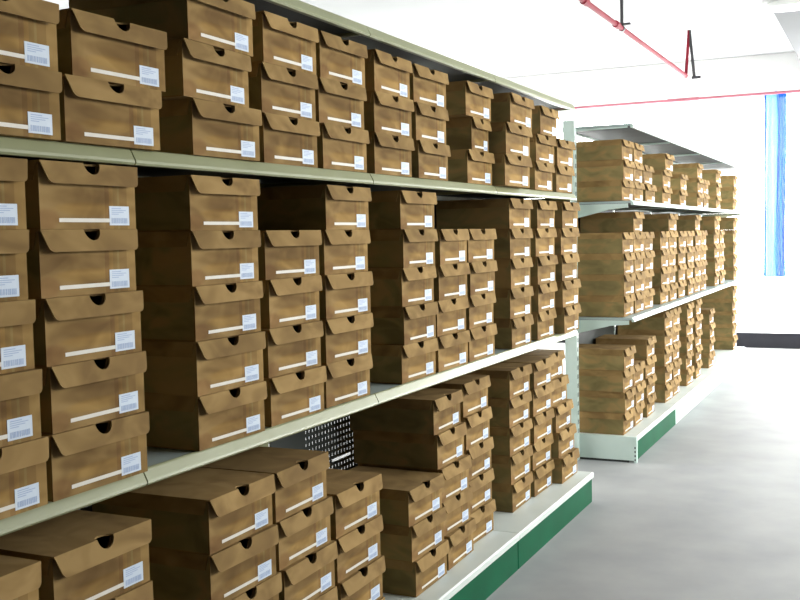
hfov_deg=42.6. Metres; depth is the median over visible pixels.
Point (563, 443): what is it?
shoebox
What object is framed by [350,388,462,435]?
shoebox
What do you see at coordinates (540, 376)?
shoebox
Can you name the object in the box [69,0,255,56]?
shoebox
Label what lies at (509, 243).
shoebox
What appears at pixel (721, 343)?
shoebox
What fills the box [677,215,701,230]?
shoebox
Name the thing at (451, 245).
shoebox
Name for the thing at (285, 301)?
shoebox
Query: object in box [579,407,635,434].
shoebox
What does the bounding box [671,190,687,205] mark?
shoebox
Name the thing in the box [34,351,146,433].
shoebox
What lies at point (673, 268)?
shoebox
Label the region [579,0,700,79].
pipe
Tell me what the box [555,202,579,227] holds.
shoebox
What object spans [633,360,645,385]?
shoebox
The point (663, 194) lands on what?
shoebox
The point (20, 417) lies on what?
shoebox
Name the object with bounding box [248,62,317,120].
shoebox
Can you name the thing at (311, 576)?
shoebox
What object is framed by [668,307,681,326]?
shoebox
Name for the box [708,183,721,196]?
shoebox
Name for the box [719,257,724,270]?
shoebox
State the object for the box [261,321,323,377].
shoebox
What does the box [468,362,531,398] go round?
shoebox
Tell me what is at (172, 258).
shoebox
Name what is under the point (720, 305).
shoebox
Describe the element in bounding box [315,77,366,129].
shoebox
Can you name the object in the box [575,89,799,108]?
pipe
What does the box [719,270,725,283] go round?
shoebox
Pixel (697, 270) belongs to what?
shoebox
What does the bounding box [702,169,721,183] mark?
shoebox
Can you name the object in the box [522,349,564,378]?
shoebox
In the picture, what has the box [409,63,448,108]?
shoebox
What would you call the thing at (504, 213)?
shoebox
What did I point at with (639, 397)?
shoebox
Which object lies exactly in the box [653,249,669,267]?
shoebox
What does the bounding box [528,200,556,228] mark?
shoebox
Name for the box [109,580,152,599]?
shoebox
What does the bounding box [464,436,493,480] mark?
shoebox
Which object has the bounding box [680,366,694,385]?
shoebox
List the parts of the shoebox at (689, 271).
lid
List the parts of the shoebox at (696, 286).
lid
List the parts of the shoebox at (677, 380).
lid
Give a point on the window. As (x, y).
(788, 94)
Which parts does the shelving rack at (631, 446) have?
panel, panel, panel, shelf, shelf, shelf, panel, kick plate, shelf, panel, shelf, shelf, kick plate, shelf, shelf, shelf, shelf, kick plate, shelf, shelf, kick plate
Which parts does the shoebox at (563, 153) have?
lid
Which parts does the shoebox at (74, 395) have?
lid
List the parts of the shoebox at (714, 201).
lid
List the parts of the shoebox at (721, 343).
lid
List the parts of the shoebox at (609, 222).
lid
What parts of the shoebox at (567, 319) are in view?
lid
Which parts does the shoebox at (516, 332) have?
lid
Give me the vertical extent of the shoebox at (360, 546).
0.115 m
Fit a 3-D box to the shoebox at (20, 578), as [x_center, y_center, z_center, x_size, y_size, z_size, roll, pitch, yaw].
[-0.778,0.495,1.641,0.324,0.117,0.248,0,4,25]
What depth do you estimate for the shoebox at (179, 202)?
2.17 m
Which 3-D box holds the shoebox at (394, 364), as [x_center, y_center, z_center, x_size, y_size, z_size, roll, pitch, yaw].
[-0.070,0.185,3.242,0.324,0.115,0.248,1,4,26]
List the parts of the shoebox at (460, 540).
lid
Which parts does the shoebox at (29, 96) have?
lid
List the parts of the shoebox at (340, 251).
lid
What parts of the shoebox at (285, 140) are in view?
lid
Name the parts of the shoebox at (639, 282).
lid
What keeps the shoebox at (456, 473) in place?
on the shoebox at (457, 507)
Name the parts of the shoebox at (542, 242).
lid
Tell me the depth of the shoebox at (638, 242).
5.86 m
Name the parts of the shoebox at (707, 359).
lid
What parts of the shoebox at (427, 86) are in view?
lid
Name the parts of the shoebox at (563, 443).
lid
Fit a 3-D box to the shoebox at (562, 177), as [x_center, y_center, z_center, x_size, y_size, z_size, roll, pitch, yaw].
[0.601,-0.536,4.627,0.324,0.115,0.248,0,4,26]
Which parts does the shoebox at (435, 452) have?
lid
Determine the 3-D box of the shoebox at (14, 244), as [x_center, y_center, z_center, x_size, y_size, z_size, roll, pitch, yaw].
[-0.804,-0.052,1.660,0.324,0.116,0.248,0,4,26]
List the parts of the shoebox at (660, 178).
lid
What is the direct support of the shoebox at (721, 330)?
on the shoebox at (721, 343)
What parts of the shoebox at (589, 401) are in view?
lid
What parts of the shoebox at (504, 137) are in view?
lid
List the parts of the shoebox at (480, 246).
lid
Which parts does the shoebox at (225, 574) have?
lid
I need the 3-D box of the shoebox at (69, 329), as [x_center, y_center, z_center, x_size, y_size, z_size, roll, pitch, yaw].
[-0.679,0.047,1.908,0.324,0.116,0.251,0,4,25]
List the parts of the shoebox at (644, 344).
lid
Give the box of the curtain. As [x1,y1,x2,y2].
[761,88,789,276]
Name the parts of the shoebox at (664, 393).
lid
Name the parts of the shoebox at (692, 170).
lid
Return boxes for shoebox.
[0,0,58,71]
[0,63,61,140]
[0,157,27,229]
[0,230,28,301]
[0,299,35,373]
[0,369,41,447]
[0,436,48,519]
[0,510,151,599]
[0,555,40,599]
[25,160,137,229]
[26,229,137,298]
[33,290,143,366]
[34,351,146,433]
[41,411,149,501]
[56,8,166,91]
[56,74,161,150]
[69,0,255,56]
[92,467,274,554]
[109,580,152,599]
[135,175,259,231]
[135,230,260,285]
[136,281,262,341]
[141,331,265,396]
[144,381,266,450]
[149,524,278,599]
[155,98,261,161]
[161,38,251,107]
[201,446,329,522]
[231,571,281,599]
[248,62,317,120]
[250,10,318,74]
[255,112,319,167]
[257,185,371,230]
[258,230,321,279]
[259,275,322,328]
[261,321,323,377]
[264,366,326,426]
[273,496,333,570]
[277,540,337,599]
[314,586,337,599]
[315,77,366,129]
[316,30,367,87]
[317,123,369,172]
[319,230,370,274]
[319,271,372,319]
[319,313,373,363]
[321,354,372,407]
[326,469,382,538]
[331,514,382,582]
[335,555,385,599]
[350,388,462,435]
[350,466,444,527]
[353,422,466,469]
[358,454,471,503]
[364,91,414,137]
[365,49,412,98]
[366,132,414,176]
[367,229,437,267]
[368,190,436,229]
[368,266,436,306]
[370,302,438,344]
[370,338,437,383]
[380,506,446,562]
[382,539,449,596]
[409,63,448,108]
[411,102,448,144]
[411,140,450,180]
[428,374,490,416]
[434,263,469,300]
[434,296,468,336]
[435,229,469,264]
[435,330,470,371]
[436,198,532,228]
[442,486,472,535]
[444,517,475,570]
[446,80,493,120]
[446,117,491,152]
[448,149,494,184]
[460,406,491,450]
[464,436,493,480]
[466,292,495,328]
[466,323,496,361]
[467,229,496,261]
[467,260,497,295]
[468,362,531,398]
[469,468,494,512]
[470,499,495,543]
[488,122,532,157]
[488,391,531,427]
[490,92,534,129]
[490,418,532,456]
[491,153,531,187]
[491,445,532,484]
[492,471,533,512]
[493,286,533,318]
[494,229,532,258]
[494,257,532,288]
[494,314,533,348]
[502,355,553,389]
[521,161,554,190]
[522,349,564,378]
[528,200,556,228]
[529,382,553,416]
[530,134,556,163]
[530,228,556,256]
[530,255,557,284]
[530,282,557,312]
[530,408,554,443]
[530,433,553,469]
[530,459,554,496]
[531,308,556,339]
[532,105,559,137]
[550,165,574,193]
[551,374,568,405]
[551,423,576,457]
[551,448,579,483]
[552,399,573,432]
[554,138,575,167]
[554,228,579,254]
[554,304,580,333]
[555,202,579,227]
[555,253,579,280]
[555,279,580,307]
[576,139,634,161]
[577,160,635,181]
[577,180,634,201]
[577,232,634,253]
[578,253,635,274]
[578,273,635,295]
[579,293,635,316]
[579,344,635,370]
[579,366,634,392]
[579,386,636,413]
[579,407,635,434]
[580,212,644,232]
[595,334,656,358]
[616,231,669,249]
[617,232,654,250]
[618,232,645,252]
[618,310,673,330]
[618,327,673,348]
[632,143,644,163]
[633,163,644,182]
[633,182,644,200]
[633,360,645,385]
[634,252,645,272]
[634,271,646,292]
[634,291,645,313]
[634,354,656,378]
[634,380,645,405]
[634,400,644,426]
[642,153,674,171]
[642,165,653,184]
[642,214,678,231]
[643,184,656,202]
[643,251,654,270]
[643,373,656,397]
[643,392,656,417]
[644,270,653,289]
[644,288,654,309]
[652,170,671,187]
[652,267,671,285]
[652,285,669,303]
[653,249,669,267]
[654,345,673,366]
[655,187,672,203]
[655,362,673,384]
[655,380,674,402]
[659,231,694,246]
[660,231,687,247]
[661,231,678,248]
[668,248,677,266]
[668,282,678,301]
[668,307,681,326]
[669,265,676,283]
[670,174,687,190]
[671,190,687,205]
[672,163,703,178]
[672,324,680,343]
[672,341,680,361]
[672,358,681,378]
[672,375,681,396]
[675,264,686,281]
[676,247,686,264]
[676,302,693,320]
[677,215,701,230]
[677,280,686,297]
[679,318,694,336]
[679,334,693,352]
[679,350,693,369]
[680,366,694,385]
[685,246,695,262]
[685,262,694,278]
[685,278,694,294]
[686,178,703,192]
[686,193,704,206]
[689,298,702,315]
[692,329,702,347]
[692,344,702,362]
[692,359,702,378]
[693,231,701,245]
[693,261,702,276]
[693,276,701,292]
[693,314,702,331]
[694,246,701,261]
[700,216,720,229]
[700,230,707,245]
[700,230,737,241]
[700,245,707,260]
[700,275,707,290]
[700,285,737,298]
[701,230,724,243]
[701,260,707,275]
[701,298,737,311]
[701,308,714,324]
[701,322,715,338]
[701,336,714,353]
[701,351,715,367]
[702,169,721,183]
[702,230,719,243]
[703,179,709,193]
[703,194,709,207]
[706,244,720,257]
[706,257,720,271]
[706,271,720,285]
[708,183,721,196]
[708,196,721,208]
[713,310,737,324]
[714,322,737,336]
[714,335,737,349]
[719,217,738,229]
[719,243,725,256]
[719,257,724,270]
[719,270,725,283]
[720,187,737,199]
[720,199,737,210]
[721,175,738,187]
[723,242,737,254]
[724,254,738,266]
[724,266,738,279]
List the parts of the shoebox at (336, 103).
lid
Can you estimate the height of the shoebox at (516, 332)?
0.115 m
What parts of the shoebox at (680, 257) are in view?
lid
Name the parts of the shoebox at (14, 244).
lid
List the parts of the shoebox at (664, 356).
lid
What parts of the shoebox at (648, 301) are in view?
lid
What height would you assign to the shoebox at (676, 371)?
0.117 m
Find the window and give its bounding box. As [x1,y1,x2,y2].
[558,92,799,332]
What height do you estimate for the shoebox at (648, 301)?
0.114 m
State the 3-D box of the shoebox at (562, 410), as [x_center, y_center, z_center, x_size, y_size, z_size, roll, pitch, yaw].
[0.608,0.521,4.696,0.324,0.114,0.248,0,4,25]
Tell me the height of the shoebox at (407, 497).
0.113 m
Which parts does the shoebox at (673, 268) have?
lid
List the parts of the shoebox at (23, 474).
lid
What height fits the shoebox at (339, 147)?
0.115 m
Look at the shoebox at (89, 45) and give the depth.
1.88 m
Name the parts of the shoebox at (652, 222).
lid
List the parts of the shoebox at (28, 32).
lid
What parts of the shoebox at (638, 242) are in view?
lid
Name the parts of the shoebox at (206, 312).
lid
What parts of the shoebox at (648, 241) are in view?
lid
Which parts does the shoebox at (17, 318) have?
lid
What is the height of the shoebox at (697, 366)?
0.117 m
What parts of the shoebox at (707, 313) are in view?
lid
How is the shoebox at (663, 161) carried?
on the shoebox at (660, 178)
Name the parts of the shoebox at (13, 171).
lid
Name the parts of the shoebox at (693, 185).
lid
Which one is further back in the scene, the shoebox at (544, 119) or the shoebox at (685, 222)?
the shoebox at (685, 222)
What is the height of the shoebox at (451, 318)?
0.115 m
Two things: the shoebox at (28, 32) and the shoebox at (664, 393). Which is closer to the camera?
the shoebox at (28, 32)
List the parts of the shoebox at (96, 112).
lid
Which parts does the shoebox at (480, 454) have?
lid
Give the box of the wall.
[505,52,799,333]
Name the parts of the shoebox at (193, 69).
lid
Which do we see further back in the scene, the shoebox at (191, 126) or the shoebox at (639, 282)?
the shoebox at (639, 282)
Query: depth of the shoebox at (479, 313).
3.64 m
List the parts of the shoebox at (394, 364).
lid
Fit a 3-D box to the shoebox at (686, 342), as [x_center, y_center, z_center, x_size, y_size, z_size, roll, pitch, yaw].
[1.964,0.314,7.480,0.324,0.117,0.248,0,4,25]
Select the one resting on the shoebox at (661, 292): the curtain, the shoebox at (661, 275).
the shoebox at (661, 275)
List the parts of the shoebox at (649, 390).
lid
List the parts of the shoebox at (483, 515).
lid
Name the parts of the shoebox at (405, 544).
lid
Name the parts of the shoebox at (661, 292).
lid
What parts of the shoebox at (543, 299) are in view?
lid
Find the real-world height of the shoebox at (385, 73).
0.115 m
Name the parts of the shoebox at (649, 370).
lid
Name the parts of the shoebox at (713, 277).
lid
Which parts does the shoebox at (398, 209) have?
lid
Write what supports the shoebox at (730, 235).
on the shoebox at (730, 249)
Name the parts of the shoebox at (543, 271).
lid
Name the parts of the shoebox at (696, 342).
lid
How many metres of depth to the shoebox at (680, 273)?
7.04 m
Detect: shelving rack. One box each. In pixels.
[0,0,593,599]
[562,120,744,462]
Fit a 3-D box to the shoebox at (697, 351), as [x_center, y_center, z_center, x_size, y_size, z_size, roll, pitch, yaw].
[2.134,0.406,7.844,0.324,0.117,0.248,0,4,26]
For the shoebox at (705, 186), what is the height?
0.109 m
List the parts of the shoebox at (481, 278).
lid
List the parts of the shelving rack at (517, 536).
shelf, shelf, panel, shelf, shelf, shelf, panel, shelf, shelf, shelf, panel, kick plate, shelf, shelf, shelf, kick plate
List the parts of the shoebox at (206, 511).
lid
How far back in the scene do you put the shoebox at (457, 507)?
3.48 m
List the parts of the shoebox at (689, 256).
lid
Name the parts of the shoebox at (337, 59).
lid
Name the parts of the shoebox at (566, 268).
lid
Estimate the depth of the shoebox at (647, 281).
6.12 m
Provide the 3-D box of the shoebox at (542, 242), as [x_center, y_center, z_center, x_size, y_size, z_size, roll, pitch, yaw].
[0.483,-0.245,4.387,0.324,0.115,0.248,1,4,27]
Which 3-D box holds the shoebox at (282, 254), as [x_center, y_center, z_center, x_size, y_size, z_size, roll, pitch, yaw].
[-0.390,-0.114,2.565,0.324,0.115,0.248,1,4,27]
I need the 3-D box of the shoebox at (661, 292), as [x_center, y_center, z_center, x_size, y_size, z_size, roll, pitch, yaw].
[1.562,-0.038,6.629,0.324,0.114,0.248,0,4,26]
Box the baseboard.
[559,332,799,348]
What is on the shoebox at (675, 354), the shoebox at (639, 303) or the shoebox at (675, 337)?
the shoebox at (675, 337)
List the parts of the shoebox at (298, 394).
lid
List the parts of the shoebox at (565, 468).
lid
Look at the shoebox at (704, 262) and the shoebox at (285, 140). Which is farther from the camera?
the shoebox at (704, 262)
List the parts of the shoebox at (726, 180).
lid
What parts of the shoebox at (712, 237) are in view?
lid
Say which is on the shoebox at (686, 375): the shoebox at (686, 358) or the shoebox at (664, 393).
the shoebox at (686, 358)
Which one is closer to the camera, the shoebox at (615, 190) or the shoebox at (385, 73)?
the shoebox at (385, 73)
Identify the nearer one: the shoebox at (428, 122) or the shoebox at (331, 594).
the shoebox at (331, 594)
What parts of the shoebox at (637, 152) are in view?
lid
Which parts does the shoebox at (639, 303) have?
lid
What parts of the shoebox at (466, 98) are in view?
lid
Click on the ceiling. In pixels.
(501, 38)
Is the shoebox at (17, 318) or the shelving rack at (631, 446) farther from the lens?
the shelving rack at (631, 446)
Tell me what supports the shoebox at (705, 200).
on the shelving rack at (631, 446)
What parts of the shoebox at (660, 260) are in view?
lid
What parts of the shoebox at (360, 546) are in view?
lid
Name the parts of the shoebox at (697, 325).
lid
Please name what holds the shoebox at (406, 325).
on the shoebox at (394, 364)
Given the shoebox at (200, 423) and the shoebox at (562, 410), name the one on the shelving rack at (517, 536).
the shoebox at (200, 423)
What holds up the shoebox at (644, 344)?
on the shoebox at (649, 370)
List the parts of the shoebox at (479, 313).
lid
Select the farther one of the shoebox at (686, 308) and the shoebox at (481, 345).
the shoebox at (686, 308)
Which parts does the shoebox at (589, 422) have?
lid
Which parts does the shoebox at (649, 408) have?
lid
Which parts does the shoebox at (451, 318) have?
lid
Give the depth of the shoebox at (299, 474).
2.45 m
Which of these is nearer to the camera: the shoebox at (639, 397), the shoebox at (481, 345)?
the shoebox at (481, 345)
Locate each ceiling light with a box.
[762,0,799,11]
[774,10,799,59]
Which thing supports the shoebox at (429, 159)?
on the shelving rack at (517, 536)
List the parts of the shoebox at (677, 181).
lid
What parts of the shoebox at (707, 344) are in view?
lid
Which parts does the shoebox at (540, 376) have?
lid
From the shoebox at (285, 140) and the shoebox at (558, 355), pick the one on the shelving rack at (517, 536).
the shoebox at (285, 140)
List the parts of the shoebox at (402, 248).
lid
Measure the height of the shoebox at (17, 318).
0.116 m
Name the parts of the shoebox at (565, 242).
lid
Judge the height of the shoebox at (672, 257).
0.114 m
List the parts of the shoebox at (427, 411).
lid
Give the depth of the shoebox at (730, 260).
9.44 m
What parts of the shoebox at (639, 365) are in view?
lid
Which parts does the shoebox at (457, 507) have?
lid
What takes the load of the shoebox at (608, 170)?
on the shoebox at (615, 190)
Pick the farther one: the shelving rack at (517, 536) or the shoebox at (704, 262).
the shoebox at (704, 262)
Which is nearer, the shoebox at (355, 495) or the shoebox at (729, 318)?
the shoebox at (355, 495)
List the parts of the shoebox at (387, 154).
lid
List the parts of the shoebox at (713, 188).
lid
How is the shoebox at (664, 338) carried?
on the shoebox at (664, 356)
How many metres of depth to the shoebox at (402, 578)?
3.18 m
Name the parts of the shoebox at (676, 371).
lid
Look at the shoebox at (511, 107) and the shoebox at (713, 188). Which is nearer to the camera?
the shoebox at (511, 107)
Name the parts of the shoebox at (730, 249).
lid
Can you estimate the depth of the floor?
4.53 m
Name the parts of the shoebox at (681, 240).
lid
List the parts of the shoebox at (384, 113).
lid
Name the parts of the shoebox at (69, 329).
lid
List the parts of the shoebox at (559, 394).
lid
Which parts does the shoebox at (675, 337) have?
lid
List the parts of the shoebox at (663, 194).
lid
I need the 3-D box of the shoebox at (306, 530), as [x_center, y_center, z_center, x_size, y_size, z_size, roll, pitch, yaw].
[-0.358,0.556,2.522,0.324,0.115,0.248,0,4,25]
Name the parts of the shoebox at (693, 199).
lid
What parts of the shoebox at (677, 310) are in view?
lid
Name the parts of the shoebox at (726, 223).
lid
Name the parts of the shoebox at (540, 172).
lid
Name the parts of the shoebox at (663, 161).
lid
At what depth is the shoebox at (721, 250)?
8.76 m
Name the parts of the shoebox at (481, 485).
lid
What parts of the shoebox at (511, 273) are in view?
lid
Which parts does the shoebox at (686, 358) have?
lid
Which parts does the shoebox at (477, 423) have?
lid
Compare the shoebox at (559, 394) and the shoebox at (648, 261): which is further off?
the shoebox at (648, 261)
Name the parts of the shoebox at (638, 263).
lid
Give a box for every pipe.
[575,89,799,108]
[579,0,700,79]
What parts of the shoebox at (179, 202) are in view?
lid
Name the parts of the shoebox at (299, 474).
lid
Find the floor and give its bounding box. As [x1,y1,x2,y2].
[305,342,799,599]
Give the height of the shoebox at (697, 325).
0.117 m
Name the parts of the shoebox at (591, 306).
lid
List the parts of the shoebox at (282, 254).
lid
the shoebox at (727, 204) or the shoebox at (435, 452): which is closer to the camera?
the shoebox at (435, 452)
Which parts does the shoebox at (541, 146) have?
lid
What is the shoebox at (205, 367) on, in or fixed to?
on the shoebox at (200, 423)
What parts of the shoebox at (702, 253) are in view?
lid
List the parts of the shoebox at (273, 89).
lid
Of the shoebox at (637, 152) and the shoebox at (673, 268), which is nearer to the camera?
the shoebox at (637, 152)
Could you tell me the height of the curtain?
1.922 m
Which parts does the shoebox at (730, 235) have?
lid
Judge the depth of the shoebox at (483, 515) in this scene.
3.76 m
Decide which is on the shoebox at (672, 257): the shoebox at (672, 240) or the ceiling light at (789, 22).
the shoebox at (672, 240)
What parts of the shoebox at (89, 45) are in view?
lid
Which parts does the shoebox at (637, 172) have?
lid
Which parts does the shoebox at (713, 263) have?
lid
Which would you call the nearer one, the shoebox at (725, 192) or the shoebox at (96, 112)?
the shoebox at (96, 112)
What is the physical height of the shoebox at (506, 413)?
0.114 m
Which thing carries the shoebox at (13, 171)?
on the shoebox at (14, 244)
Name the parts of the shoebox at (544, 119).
lid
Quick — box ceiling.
[44,0,794,77]
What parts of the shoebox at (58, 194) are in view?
lid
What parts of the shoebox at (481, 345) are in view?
lid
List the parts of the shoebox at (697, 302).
lid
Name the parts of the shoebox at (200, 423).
lid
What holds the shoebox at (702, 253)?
on the shoebox at (704, 262)
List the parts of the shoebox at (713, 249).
lid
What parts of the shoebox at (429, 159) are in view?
lid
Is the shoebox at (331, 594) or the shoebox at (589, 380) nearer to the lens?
the shoebox at (331, 594)
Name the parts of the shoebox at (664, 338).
lid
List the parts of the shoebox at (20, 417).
lid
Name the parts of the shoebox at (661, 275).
lid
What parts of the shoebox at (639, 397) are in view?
lid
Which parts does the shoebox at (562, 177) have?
lid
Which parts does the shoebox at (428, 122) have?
lid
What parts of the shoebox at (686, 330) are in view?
lid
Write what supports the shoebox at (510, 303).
on the shoebox at (516, 332)
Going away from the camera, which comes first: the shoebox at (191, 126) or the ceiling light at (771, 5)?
the shoebox at (191, 126)
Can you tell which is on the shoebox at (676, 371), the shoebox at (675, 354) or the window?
the shoebox at (675, 354)
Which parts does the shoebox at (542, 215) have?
lid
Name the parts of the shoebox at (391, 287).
lid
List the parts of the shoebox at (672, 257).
lid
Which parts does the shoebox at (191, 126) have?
lid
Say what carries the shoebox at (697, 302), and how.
on the shoebox at (697, 325)
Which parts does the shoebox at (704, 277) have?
lid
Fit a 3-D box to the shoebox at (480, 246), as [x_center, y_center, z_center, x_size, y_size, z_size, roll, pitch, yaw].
[0.160,-0.196,3.711,0.324,0.115,0.248,1,4,27]
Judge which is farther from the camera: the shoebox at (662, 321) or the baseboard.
the baseboard
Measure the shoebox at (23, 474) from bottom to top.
0.116 m
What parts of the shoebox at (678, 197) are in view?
lid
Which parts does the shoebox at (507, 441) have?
lid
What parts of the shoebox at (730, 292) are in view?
lid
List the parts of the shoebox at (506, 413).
lid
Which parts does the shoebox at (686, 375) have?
lid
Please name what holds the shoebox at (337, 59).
on the shoebox at (336, 103)
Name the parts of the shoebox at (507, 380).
lid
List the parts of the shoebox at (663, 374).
lid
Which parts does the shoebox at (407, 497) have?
lid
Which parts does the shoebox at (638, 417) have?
lid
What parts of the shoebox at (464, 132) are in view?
lid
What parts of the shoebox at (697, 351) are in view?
lid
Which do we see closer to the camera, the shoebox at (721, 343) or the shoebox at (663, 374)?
the shoebox at (663, 374)
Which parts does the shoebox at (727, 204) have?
lid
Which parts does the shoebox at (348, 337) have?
lid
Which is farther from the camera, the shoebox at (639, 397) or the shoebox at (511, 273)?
the shoebox at (639, 397)
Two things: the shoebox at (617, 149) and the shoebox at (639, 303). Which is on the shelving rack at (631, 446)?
the shoebox at (639, 303)
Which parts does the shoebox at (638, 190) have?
lid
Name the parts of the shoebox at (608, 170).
lid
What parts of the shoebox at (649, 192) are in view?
lid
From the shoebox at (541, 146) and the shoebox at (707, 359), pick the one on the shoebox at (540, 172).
the shoebox at (541, 146)
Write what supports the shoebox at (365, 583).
on the shoebox
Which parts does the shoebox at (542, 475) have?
lid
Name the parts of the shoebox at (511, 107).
lid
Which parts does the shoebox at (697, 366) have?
lid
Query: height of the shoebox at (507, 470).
0.114 m
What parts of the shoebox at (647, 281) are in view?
lid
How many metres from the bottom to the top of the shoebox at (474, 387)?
0.117 m
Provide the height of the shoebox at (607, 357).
0.117 m
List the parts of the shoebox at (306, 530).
lid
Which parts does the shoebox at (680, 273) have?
lid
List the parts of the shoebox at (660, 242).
lid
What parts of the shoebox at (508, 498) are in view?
lid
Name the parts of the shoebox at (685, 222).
lid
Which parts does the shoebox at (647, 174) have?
lid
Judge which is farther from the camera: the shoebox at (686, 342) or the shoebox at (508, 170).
the shoebox at (686, 342)
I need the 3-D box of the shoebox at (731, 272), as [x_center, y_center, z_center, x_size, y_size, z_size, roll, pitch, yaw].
[2.988,-0.252,9.595,0.324,0.114,0.248,0,4,26]
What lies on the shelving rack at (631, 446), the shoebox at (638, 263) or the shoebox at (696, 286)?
the shoebox at (696, 286)
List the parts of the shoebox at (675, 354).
lid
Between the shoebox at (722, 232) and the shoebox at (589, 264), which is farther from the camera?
the shoebox at (722, 232)
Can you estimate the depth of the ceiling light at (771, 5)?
6.80 m
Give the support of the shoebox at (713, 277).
on the shelving rack at (631, 446)
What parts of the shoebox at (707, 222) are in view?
lid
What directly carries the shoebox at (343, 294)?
on the shoebox at (348, 337)
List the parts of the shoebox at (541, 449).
lid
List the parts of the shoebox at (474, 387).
lid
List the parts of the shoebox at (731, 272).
lid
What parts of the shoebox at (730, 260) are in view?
lid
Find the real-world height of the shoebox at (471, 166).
0.115 m
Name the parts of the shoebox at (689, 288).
lid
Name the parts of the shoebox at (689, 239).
lid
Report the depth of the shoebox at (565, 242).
4.53 m
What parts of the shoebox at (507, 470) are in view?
lid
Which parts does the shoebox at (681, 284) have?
lid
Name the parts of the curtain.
sheer panel, rod, panel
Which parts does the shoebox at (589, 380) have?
lid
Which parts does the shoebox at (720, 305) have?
lid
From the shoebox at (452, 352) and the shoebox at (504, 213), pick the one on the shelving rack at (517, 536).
the shoebox at (452, 352)
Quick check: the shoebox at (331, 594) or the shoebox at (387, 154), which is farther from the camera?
the shoebox at (387, 154)
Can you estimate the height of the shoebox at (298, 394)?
0.115 m
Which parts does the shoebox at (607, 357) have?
lid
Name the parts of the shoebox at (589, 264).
lid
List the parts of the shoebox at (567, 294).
lid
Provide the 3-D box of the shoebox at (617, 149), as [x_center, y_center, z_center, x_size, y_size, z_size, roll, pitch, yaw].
[1.113,-0.817,5.673,0.324,0.109,0.248,0,4,26]
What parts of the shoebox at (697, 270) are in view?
lid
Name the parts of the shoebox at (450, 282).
lid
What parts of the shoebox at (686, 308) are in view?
lid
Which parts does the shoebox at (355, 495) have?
lid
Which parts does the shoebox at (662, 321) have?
lid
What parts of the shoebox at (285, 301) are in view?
lid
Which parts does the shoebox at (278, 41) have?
lid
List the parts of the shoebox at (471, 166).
lid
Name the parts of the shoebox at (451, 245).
lid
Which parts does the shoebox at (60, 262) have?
lid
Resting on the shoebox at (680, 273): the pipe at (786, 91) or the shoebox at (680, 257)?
the shoebox at (680, 257)
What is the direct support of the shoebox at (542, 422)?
on the shoebox at (541, 449)
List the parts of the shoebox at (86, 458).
lid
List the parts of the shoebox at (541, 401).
lid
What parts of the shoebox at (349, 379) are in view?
lid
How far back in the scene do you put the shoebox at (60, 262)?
1.81 m
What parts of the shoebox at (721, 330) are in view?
lid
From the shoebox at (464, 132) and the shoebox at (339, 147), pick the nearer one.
the shoebox at (339, 147)
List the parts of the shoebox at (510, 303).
lid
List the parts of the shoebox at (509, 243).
lid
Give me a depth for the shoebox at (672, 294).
6.77 m
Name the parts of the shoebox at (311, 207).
lid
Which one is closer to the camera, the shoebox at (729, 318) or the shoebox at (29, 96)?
the shoebox at (29, 96)
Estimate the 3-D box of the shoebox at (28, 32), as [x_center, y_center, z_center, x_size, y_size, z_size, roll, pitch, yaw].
[-0.775,-0.443,1.715,0.324,0.115,0.255,0,4,26]
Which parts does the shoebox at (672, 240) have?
lid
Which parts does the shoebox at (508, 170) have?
lid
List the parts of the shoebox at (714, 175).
lid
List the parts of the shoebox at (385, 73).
lid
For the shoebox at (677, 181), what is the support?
on the shoebox at (678, 197)
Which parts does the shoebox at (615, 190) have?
lid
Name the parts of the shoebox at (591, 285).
lid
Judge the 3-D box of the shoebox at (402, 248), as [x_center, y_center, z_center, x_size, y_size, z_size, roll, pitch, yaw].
[-0.071,-0.161,3.221,0.324,0.115,0.248,0,4,25]
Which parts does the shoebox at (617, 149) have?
lid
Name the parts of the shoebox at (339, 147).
lid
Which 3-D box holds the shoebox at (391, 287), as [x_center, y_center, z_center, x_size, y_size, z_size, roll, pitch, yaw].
[-0.075,-0.045,3.227,0.324,0.115,0.248,0,4,25]
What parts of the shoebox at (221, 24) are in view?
lid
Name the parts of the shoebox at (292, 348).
lid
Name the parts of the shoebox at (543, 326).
lid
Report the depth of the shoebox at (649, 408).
6.17 m
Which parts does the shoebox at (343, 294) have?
lid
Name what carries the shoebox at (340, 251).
on the shoebox at (343, 294)
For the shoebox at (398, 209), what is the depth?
3.08 m
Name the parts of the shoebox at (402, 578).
lid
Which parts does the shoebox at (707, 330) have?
lid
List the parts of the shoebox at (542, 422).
lid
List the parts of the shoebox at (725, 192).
lid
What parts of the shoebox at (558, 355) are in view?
lid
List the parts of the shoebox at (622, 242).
lid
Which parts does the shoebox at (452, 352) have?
lid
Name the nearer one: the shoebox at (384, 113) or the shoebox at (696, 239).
the shoebox at (384, 113)
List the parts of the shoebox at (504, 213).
lid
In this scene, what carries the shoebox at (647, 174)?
on the shoebox at (649, 192)
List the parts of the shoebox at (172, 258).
lid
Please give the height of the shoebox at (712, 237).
0.114 m
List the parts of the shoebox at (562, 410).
lid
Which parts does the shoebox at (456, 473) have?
lid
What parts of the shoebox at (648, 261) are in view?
lid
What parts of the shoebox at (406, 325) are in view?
lid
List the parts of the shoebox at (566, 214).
lid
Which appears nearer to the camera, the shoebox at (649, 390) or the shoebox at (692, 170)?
the shoebox at (649, 390)
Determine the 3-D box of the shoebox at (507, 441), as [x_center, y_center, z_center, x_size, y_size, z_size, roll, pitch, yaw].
[0.359,0.555,4.232,0.324,0.114,0.248,1,4,26]
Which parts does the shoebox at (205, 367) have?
lid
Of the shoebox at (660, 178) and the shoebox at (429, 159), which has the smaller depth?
the shoebox at (429, 159)
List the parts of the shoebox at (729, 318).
lid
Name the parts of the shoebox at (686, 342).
lid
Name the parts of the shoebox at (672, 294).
lid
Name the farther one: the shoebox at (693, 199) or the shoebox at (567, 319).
the shoebox at (693, 199)

